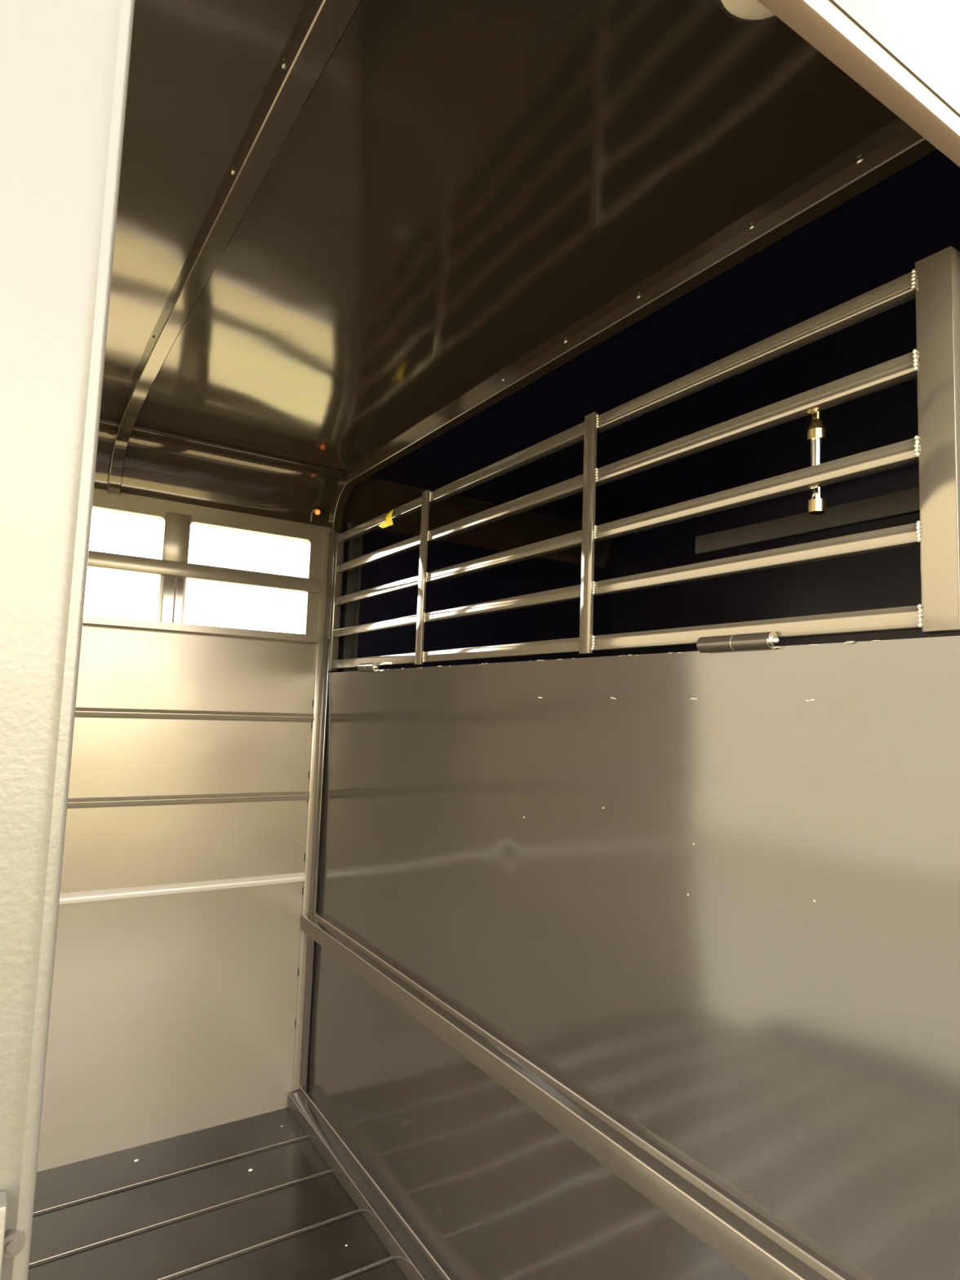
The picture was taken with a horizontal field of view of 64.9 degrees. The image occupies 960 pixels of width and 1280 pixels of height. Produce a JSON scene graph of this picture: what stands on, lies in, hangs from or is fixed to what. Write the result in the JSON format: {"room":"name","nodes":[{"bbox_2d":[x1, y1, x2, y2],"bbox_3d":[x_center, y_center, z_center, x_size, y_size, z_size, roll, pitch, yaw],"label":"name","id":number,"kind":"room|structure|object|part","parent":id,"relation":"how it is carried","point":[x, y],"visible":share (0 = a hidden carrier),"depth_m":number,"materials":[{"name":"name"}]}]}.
{"room":"cargo space","nodes":[
{"label":"cargo space","id":0,"kind":"room"},
{"bbox_2d":[36,488,338,1172],"bbox_3d":[-0.773,0.541,2.424,3.100,1.912,0.030,5,-6,-32],"label":"wall","id":1,"kind":"structure","parent":0,"point":[171,1015],"depth_m":2.30,"materials":[{"name":"silver metal"}]},
{"bbox_2d":[160,511,191,623],"bbox_3d":[-0.945,-0.224,2.340,0.076,0.345,0.016,5,-6,-32],"label":"window post","id":2,"kind":"object","parent":1,"relation":"attached to","point":[177,526],"visible":0.98,"depth_m":2.34,"materials":[{"name":"silver paint"}]},
{"bbox_3d":[-0.944,-0.319,2.352,0.076,0.154,0.005,5,-6,-32],"label":"plate","id":3,"kind":"part","parent":2,"relation":"part of","materials":[{"name":"brown paint"}]},
{"bbox_2d":[58,871,305,904],"bbox_3d":[-1.326,0.716,2.031,1.772,0.029,0.012,5,-6,-32],"label":"rib","id":4,"kind":"object","parent":1,"relation":"attached to","point":[175,888],"visible":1,"depth_m":2.29,"materials":[{"name":"beige paint"}]},
{"bbox_2d":[66,791,310,808],"bbox_3d":[-1.317,0.452,2.055,1.772,0.029,0.012,5,-6,-32],"label":"rib","id":5,"kind":"object","parent":1,"relation":"attached to","point":[110,802],"visible":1,"depth_m":2.31,"materials":[{"name":"brown paint"}]},
{"bbox_2d":[75,706,314,722],"bbox_3d":[-1.308,0.194,2.079,1.772,0.029,0.012,5,-6,-32],"label":"rib","id":6,"kind":"object","parent":1,"relation":"attached to","point":[108,713],"visible":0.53,"depth_m":2.34,"materials":[{"name":"brown paint"}]},
{"bbox_2d":[82,615,319,644],"bbox_3d":[-1.044,-0.047,2.255,1.169,0.028,0.029,5,-6,-32],"label":"bar","id":7,"kind":"object","parent":1,"relation":"attached to","point":[88,620],"visible":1,"depth_m":2.34,"materials":[{"name":"brown paint"}]},
{"bbox_2d":[87,550,320,593],"bbox_3d":[-1.040,-0.229,2.275,1.170,0.046,0.021,5,-6,-32],"label":"window slat","id":8,"kind":"object","parent":1,"relation":"attached to","point":[95,558],"visible":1,"depth_m":2.37,"materials":[{"name":"brown paint"}]},
{"bbox_2d":[292,531,329,1089],"bbox_3d":[-0.565,0.541,2.536,0.030,1.843,0.005,5,-6,-32],"label":"corner post","id":9,"kind":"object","parent":1,"relation":"attached to","point":[318,670],"depth_m":2.53,"materials":[{"name":"silver metal"}]},
{"bbox_2d":[331,524,612,672],"bbox_3d":[0.009,0.603,2.896,1.270,1.930,0.010,5,-6,-32],"label":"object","id":10,"kind":"object","parent":1,"relation":"attached to","point":[558,620],"visible":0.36,"depth_m":2.91,"materials":[{"name":"black paint"}]},
{"bbox_2d":[27,1107,408,1279],"bbox_3d":[-0.231,1.448,1.438,3.100,0.045,2.167,5,-6,-32],"label":"floor","id":11,"kind":"structure","parent":0,"point":[190,1206],"depth_m":1.91,"materials":[{"name":"paint"}]},
{"bbox_2d":[339,521,363,671],"bbox_3d":[-0.468,0.554,2.551,0.050,1.930,0.025,5,-6,-32],"label":"post","id":12,"kind":"object","parent":11,"relation":"on","point":[354,546],"visible":0.27,"depth_m":2.61,"materials":[{"name":"metal"}]},
{"bbox_2d":[287,635,959,1279],"bbox_3d":[-0.001,0.750,1.635,0.072,1.406,2.096,5,-6,-32],"label":"wall","id":13,"kind":"structure","parent":11,"relation":"on","point":[644,966],"depth_m":1.25,"materials":[{"name":"grey metal"}]},
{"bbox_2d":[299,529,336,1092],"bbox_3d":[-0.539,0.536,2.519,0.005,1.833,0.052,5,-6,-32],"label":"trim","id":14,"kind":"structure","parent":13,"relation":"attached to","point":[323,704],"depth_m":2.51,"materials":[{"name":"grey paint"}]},
{"bbox_2d":[357,662,379,671],"bbox_3d":[-0.331,0.081,2.247,0.025,0.026,0.115,5,-6,-32],"label":"barrel hinge","id":15,"kind":"object","parent":13,"relation":"attached to","point":[368,667],"visible":1,"depth_m":2.22,"materials":[{"name":"brown paint"}]},
{"bbox_3d":[-0.007,0.865,1.621,0.043,0.063,2.092,5,-6,-32],"label":"kick rail","id":16,"kind":"part","parent":13,"relation":"part of","materials":[{"name":"silver metal"}]},
{"bbox_2d":[328,246,959,671],"bbox_3d":[0.036,-0.188,1.742,0.034,0.472,1.994,5,-6,-32],"label":"railing","id":17,"kind":"object","parent":13,"relation":"on","point":[934,282],"visible":1,"depth_m":1.15,"materials":[{"name":"silver metal"}]},
{"bbox_3d":[-0.490,-0.129,2.569,0.025,0.468,0.030,5,-6,-32],"label":"post","id":18,"kind":"part","parent":17,"relation":"part of","materials":[{"name":"silver metal"}]},
{"bbox_2d":[377,509,393,528],"bbox_3d":[-0.276,-0.353,2.225,0.011,0.046,0.095,5,-6,-32],"label":"tape","id":19,"kind":"object","parent":17,"relation":"attached to","point":[388,522],"visible":1,"depth_m":2.21,"materials":[{"name":"yellow plastic"}]},
{"bbox_3d":[-0.153,-0.168,2.013,0.008,0.468,0.032,5,-6,-32],"label":"post","id":20,"kind":"part","parent":17,"relation":"part of","materials":[{"name":"silver metal"}]},
{"bbox_3d":[0.208,-0.207,1.450,0.008,0.468,0.030,5,-6,-32],"label":"post","id":21,"kind":"part","parent":17,"relation":"part of","materials":[{"name":"silver metal"}]},
{"bbox_2d":[806,410,825,515],"bbox_3d":[0.489,-0.261,1.099,0.025,0.155,0.025,5,-6,-32],"label":"rod","id":22,"kind":"object","parent":17,"relation":"attached to","point":[815,433],"visible":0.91,"depth_m":1.09,"materials":[{"name":"silver metal"}]},
{"bbox_3d":[0.566,-0.245,0.925,0.025,0.472,0.044,5,-6,-32],"label":"post","id":23,"kind":"part","parent":17,"relation":"part of","materials":[{"name":"silver metal"}]},
{"bbox_2d":[696,631,778,653],"bbox_3d":[0.386,0.004,1.131,0.025,0.026,0.141,5,-6,-32],"label":"barrel hinge","id":24,"kind":"object","parent":13,"relation":"attached to","point":[766,640],"visible":1,"depth_m":1.12,"materials":[{"name":"brown paint"}]},
{"bbox_2d":[0,0,959,1279],"bbox_3d":[0.384,0.244,0.648,3.160,2.340,0.024,5,-6,-32],"label":"door frame","id":25,"kind":"structure","parent":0,"point":[64,64],"depth_m":0.30,"materials":[{"name":"white"}]},
{"bbox_2d":[0,1191,25,1279],"bbox_3d":[-0.177,0.270,0.266,0.022,0.138,0.011,5,-6,-32],"label":"bracket","id":26,"kind":"object","parent":25,"relation":"attached to","point":[12,1242],"visible":1,"depth_m":0.28,"materials":[{"name":"grey metal"}]},
{"bbox_3d":[-0.180,0.270,0.264,0.014,0.138,0.011,5,-6,-32],"label":"plate","id":27,"kind":"part","parent":26,"relation":"part of","materials":[{"name":"grey"}]},
{"bbox_2d":[828,0,959,117],"bbox_3d":[0.813,-0.684,0.974,2.235,0.402,0.002,5,-6,-32],"label":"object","id":28,"kind":"structure","parent":25,"relation":"attached to","point":[922,36],"depth_m":0.71,"materials":[{"name":"grey"}]},
{"bbox_2d":[99,0,959,533],"bbox_3d":[-0.108,-0.651,1.553,3.100,0.064,1.985,5,-6,-32],"label":"ceiling","id":29,"kind":"structure","parent":0,"point":[463,189],"depth_m":1.23,"materials":[{"name":"brown paint"}]},
{"bbox_2d":[106,0,362,496],"bbox_3d":[-0.529,-0.593,1.388,0.036,0.198,2.107,5,-6,-32],"label":"bow","id":30,"kind":"object","parent":29,"relation":"attached to","point":[326,21],"visible":1,"depth_m":1.09,"materials":[{"name":"brown paint"}]},
{"bbox_2d":[93,418,635,569],"bbox_3d":[-0.692,-0.503,2.450,3.100,0.176,0.174,5,-6,-32],"label":"cove","id":31,"kind":"object","parent":29,"relation":"attached to","point":[161,465],"visible":0.6,"depth_m":2.50,"materials":[{"name":"brown paint"}]},
{"bbox_2d":[310,508,319,521],"bbox_3d":[-0.562,-0.428,2.574,0.031,0.047,0.039,5,-6,-32],"label":"marker lamp","id":32,"kind":"object","parent":31,"relation":"attached to","point":[315,511],"visible":1,"depth_m":2.56,"materials":[{"name":"orange plastic"}]},
{"bbox_3d":[-0.552,-0.435,2.568,0.018,0.018,0.018,5,-6,-32],"label":"bulb","id":33,"kind":"part","parent":32,"relation":"part of","materials":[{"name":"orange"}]},
{"bbox_2d":[330,127,937,532],"bbox_3d":[0.063,-0.523,1.763,0.035,0.168,2.107,5,-6,-32],"label":"bow","id":34,"kind":"object","parent":29,"relation":"attached to","point":[908,147],"visible":0.98,"depth_m":1.30,"materials":[{"name":"brown paint"}]},
{"bbox_2d":[715,0,777,22],"bbox_3d":[0.288,-0.665,0.755,0.112,0.029,0.112,5,-6,-32],"label":"recessed light","id":35,"kind":"object","parent":29,"relation":"in","point":[744,11],"visible":0.73,"depth_m":0.79,"materials":[{"name":"white plastic"}]},
{"bbox_2d":[610,463,959,656],"bbox_3d":[1.123,0.519,2.372,0.030,2.160,2.167,5,-6,-32],"label":"wall","id":36,"kind":"structure","parent":0,"point":[887,579],"depth_m":2.62,"materials":[{"name":"black paint"}]},
{"bbox_3d":[1.173,0.525,1.132,1.270,1.925,0.030,5,-6,-32],"label":"door","id":37,"kind":"structure","parent":36,"relation":"in","visible":0},
{"bbox_2d":[695,487,919,555],"bbox_3d":[0.783,-0.259,1.497,0.020,0.045,0.900,5,-6,-32],"label":"rail","id":38,"kind":"object","parent":37,"relation":"attached to","point":[906,502],"visible":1,"depth_m":1.60,"materials":[{"name":"grey metal"}]}
]}

